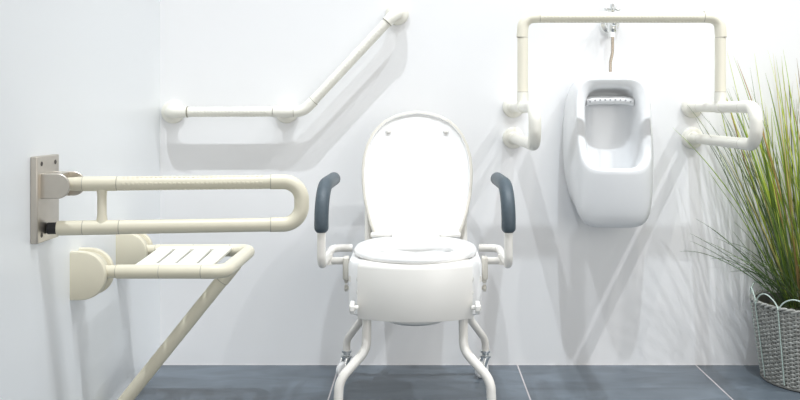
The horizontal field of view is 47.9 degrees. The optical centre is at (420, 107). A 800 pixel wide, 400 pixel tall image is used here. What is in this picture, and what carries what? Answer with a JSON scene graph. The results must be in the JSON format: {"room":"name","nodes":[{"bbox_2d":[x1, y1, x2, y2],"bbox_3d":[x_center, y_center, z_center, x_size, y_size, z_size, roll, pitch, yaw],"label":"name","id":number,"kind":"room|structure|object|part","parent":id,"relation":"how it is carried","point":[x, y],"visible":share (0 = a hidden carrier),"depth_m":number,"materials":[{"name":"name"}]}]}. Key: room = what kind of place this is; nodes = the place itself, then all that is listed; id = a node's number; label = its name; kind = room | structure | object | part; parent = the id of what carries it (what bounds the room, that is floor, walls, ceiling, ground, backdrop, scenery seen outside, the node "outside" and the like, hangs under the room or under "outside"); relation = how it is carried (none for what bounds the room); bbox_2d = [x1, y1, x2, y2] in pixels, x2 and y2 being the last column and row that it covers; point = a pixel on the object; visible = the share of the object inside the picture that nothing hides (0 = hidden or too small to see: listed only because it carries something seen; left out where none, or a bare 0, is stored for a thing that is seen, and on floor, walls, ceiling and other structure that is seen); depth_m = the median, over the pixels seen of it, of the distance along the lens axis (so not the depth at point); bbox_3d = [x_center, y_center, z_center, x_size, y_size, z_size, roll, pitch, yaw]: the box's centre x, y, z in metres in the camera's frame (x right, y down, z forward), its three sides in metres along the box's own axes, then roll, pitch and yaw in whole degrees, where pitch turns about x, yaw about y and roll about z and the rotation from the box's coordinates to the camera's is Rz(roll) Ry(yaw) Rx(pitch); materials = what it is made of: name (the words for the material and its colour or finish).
{"room":"public restroom","nodes":[
{"label":"public restroom","id":0,"kind":"room"},
{"bbox_2d":[0,0,159,399],"bbox_3d":[-0.929,-0.585,0.965,0.100,2.900,4.330,0,0,0],"label":"wall","id":1,"kind":"structure","parent":0,"point":[80,79],"depth_m":2.27,"materials":[{"name":"white paint"}]},
{"bbox_2d":[70,234,254,399],"bbox_3d":[-0.679,0.612,2.461,0.399,0.505,0.418,0,0,0],"label":"shower seat","id":2,"kind":"object","parent":1,"relation":"attached to","point":[92,270],"visible":0.97,"depth_m":2.43,"materials":[{"name":"beige plastic"}]},
{"bbox_2d":[105,265,115,277],"bbox_3d":[-0.790,0.415,2.286,0.037,0.033,0.033,0,0,0],"label":"socket","id":3,"kind":"object","parent":2,"relation":"attached to","point":[110,270],"depth_m":2.27,"materials":[{"name":"beige plastic"}]},
{"bbox_2d":[147,245,155,254],"bbox_3d":[-0.790,0.415,2.626,0.037,0.033,0.033,0,0,0],"label":"socket","id":4,"kind":"object","parent":2,"relation":"attached to","point":[150,248],"depth_m":2.61,"materials":[{"name":"beige plastic"}]},
{"bbox_3d":[-0.678,0.638,2.446,0.365,0.441,0.036,0,0,0],"label":"leg","id":5,"kind":"part","parent":2,"relation":"part of","materials":[{"name":"beige plastic"}]},
{"bbox_2d":[217,267,240,284],"bbox_3d":[-0.523,0.446,2.446,0.067,0.070,0.039,0,0,0],"label":"socket","id":6,"kind":"object","parent":2,"relation":"attached to","point":[221,281],"depth_m":2.43,"materials":[{"name":"beige plastic"}]},
{"bbox_2d":[30,154,308,243],"bbox_3d":[-0.573,0.208,2.094,0.616,0.197,0.122,0,0,-2],"label":"grab rail","id":7,"kind":"object","parent":1,"relation":"attached to","point":[48,184],"visible":1,"depth_m":2.09,"materials":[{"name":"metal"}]},
{"bbox_3d":[-0.871,0.208,2.084,0.017,0.197,0.122,0,0,0],"label":"mounting plate","id":8,"kind":"part","parent":7,"relation":"part of","materials":[{"name":"metal"}]},
{"bbox_2d":[68,177,82,190],"bbox_3d":[-0.799,0.175,2.079,0.037,0.034,0.034,0,0,-8],"label":"socket","id":9,"kind":"object","parent":7,"relation":"attached to","point":[76,183],"depth_m":2.07,"materials":[{"name":"beige plastic"}]},
{"bbox_2d":[135,365,799,399],"bbox_3d":[1.210,0.915,0.965,4.379,0.100,4.330,0,0,0],"label":"floor","id":10,"kind":"structure","parent":0,"point":[170,382],"depth_m":2.83,"materials":[{"name":"tile"}]},
{"bbox_2d":[314,111,515,399],"bbox_3d":[-0.016,0.437,2.646,0.537,0.856,0.582,0,0,0],"label":"chair","id":11,"kind":"object","parent":10,"relation":"on","point":[417,169],"visible":1,"depth_m":2.61,"materials":[{"name":"white plastic"}]},
{"bbox_3d":[-0.241,0.314,2.553,0.072,0.236,0.328,0,0,0],"label":"armrest","id":12,"kind":"part","parent":11,"relation":"part of","materials":[{"name":"white metal"}]},
{"bbox_3d":[-0.200,0.611,2.843,0.049,0.339,0.151,0,0,-26],"label":"leg","id":13,"kind":"part","parent":11,"relation":"part of","materials":[{"name":"white metal"}]},
{"bbox_3d":[-0.177,0.678,2.399,0.126,0.331,0.043,0,0,-42],"label":"leg","id":14,"kind":"part","parent":11,"relation":"part of","materials":[{"name":"white metal"}]},
{"bbox_3d":[-0.178,0.529,2.385,0.024,0.036,0.034,0,0,0],"label":"clamp knob","id":15,"kind":"part","parent":11,"relation":"part of","materials":[{"name":"white plastic"}]},
{"bbox_3d":[-0.016,0.402,2.565,0.350,0.022,0.400,0,0,0],"label":"seat","id":16,"kind":"part","parent":11,"relation":"part of","materials":[{"name":"white plastic"}]},
{"bbox_3d":[-0.016,0.316,2.858,0.324,0.446,0.158,0,0,0],"label":"backrest frame","id":17,"kind":"part","parent":11,"relation":"part of","materials":[{"name":"white plastic"}]},
{"bbox_3d":[-0.012,0.200,2.814,0.348,0.382,0.118,0,0,0],"label":"lid","id":18,"kind":"part","parent":11,"relation":"part of","materials":[{"name":"white plastic"}]},
{"bbox_3d":[0.146,0.529,2.385,0.024,0.036,0.034,0,0,0],"label":"clamp knob","id":19,"kind":"part","parent":11,"relation":"part of","materials":[{"name":"white plastic"}]},
{"bbox_3d":[0.145,0.678,2.399,0.126,0.331,0.043,0,0,42],"label":"leg","id":20,"kind":"part","parent":11,"relation":"part of","materials":[{"name":"white metal"}]},
{"bbox_3d":[0.168,0.611,2.843,0.049,0.339,0.151,0,0,26],"label":"leg","id":21,"kind":"part","parent":11,"relation":"part of","materials":[{"name":"white metal"}]},
{"bbox_3d":[0.209,0.314,2.553,0.072,0.236,0.328,0,0,0],"label":"armrest","id":22,"kind":"part","parent":11,"relation":"part of","materials":[{"name":"white metal"}]},
{"bbox_2d":[749,281,799,391],"bbox_3d":[1.262,0.721,2.862,0.412,0.288,0.412,0,0,4],"label":"wicker planter","id":23,"kind":"object","parent":10,"relation":"on","point":[776,328],"visible":0.91,"depth_m":2.78,"materials":[{"name":"grey wicker"}]},
{"bbox_2d":[680,51,799,309],"bbox_3d":[1.242,0.219,2.745,0.820,0.846,0.555,0,0,0],"label":"ornamental grass","id":24,"kind":"object","parent":23,"relation":"on","point":[788,269],"depth_m":2.87,"materials":[{"name":"green plant"}]},
{"bbox_2d":[160,0,799,364],"bbox_3d":[1.260,-0.585,3.080,4.279,2.900,0.100,0,0,0],"label":"wall","id":25,"kind":"structure","parent":0,"point":[573,292],"depth_m":3.03,"materials":[{"name":"paint"}]},
{"bbox_2d":[161,2,408,122],"bbox_3d":[-0.457,-0.152,2.987,0.831,0.408,0.087,0,0,0],"label":"grab bar","id":26,"kind":"object","parent":25,"relation":"attached to","point":[397,13],"visible":1,"depth_m":2.95,"materials":[{"name":"beige plastic"}]},
{"bbox_2d":[563,72,653,227],"bbox_3d":[0.617,0.131,2.921,0.289,0.501,0.219,0,0,0],"label":"urinal","id":27,"kind":"object","parent":25,"relation":"attached to","point":[608,149],"visible":1,"depth_m":2.90,"materials":[{"name":"ceramic"}]},
{"bbox_2d":[599,3,619,71],"bbox_3d":[0.634,-0.233,2.992,0.068,0.228,0.078,0,0,0],"label":"valve","id":28,"kind":"object","parent":25,"relation":"attached to","point":[611,29],"visible":0.8,"depth_m":2.98,"materials":[{"name":"silver metal"}]},
{"bbox_3d":[0.634,-0.332,2.984,0.045,0.031,0.045,0,0,32],"label":"cross handle","id":29,"kind":"part","parent":28,"relation":"part of","materials":[{"name":"silver metal"}]},
{"bbox_2d":[502,11,762,150],"bbox_3d":[0.611,-0.079,2.732,0.674,0.432,0.598,0,0,0],"label":"grab bar","id":30,"kind":"object","parent":25,"relation":"attached to","point":[513,107],"visible":1,"depth_m":2.73,"materials":[{"name":"beige plastic"}]},
{"bbox_2d":[689,133,697,143],"bbox_3d":[0.912,0.101,2.978,0.034,0.034,0.069,0,0,0],"label":"grab bar","id":31,"kind":"object","parent":25,"relation":"attached to","point":[692,136],"depth_m":2.97,"materials":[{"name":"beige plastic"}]},
{"bbox_2d":[689,102,697,111],"bbox_3d":[0.912,-0.003,2.978,0.034,0.034,0.069,0,0,0],"label":"grab bar","id":32,"kind":"object","parent":25,"relation":"attached to","point":[693,105],"depth_m":2.97,"materials":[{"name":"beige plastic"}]}
]}

